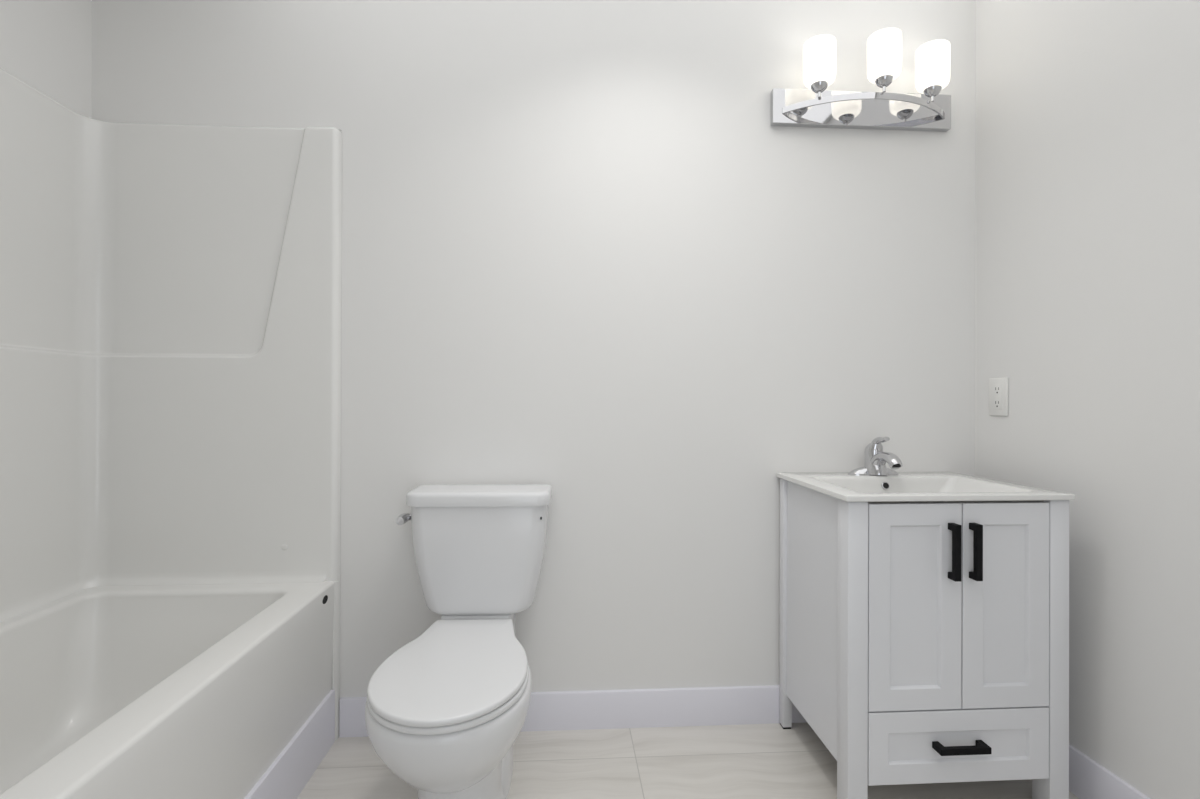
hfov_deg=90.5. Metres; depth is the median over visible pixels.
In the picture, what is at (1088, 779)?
baseboard
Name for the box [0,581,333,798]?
tub
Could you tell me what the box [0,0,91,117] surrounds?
wall
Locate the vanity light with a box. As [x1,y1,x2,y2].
[770,28,950,131]
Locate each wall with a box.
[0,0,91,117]
[91,0,975,697]
[975,0,1199,798]
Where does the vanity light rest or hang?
attached to the wall at (584, 256)
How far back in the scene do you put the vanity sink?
1.82 m
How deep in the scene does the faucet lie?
1.93 m
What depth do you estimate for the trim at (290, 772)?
1.64 m
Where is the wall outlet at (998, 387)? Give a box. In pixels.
[989,378,1007,415]
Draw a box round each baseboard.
[339,685,806,737]
[1069,744,1149,798]
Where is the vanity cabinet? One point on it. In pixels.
(921, 642)
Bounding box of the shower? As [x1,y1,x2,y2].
[0,68,341,798]
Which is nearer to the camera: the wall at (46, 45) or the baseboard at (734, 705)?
the wall at (46, 45)
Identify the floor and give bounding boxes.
[297,722,1078,798]
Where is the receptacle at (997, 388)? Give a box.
[993,384,1001,408]
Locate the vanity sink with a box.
[776,472,1074,501]
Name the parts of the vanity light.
lamp shade, plate, lamp shade, lamp shade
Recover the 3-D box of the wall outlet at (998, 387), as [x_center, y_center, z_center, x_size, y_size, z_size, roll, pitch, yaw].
[1.303,-0.009,1.947,0.008,0.123,0.082,0,0,-4]
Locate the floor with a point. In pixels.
(745, 761)
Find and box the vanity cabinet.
[779,478,1068,798]
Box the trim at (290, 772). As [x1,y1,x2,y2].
[244,690,334,798]
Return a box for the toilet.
[365,484,551,798]
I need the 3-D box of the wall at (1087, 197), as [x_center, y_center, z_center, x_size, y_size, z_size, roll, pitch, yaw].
[1.437,-0.209,0.719,0.100,2.600,2.700,0,0,-4]
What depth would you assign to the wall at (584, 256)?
1.98 m
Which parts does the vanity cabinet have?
leg, panel, leg, door, handle, drawer, handle, handle, door, leg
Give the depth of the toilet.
1.55 m
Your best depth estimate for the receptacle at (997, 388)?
1.95 m
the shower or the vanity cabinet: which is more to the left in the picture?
the shower
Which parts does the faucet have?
plate, lever, spout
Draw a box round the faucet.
[848,437,902,474]

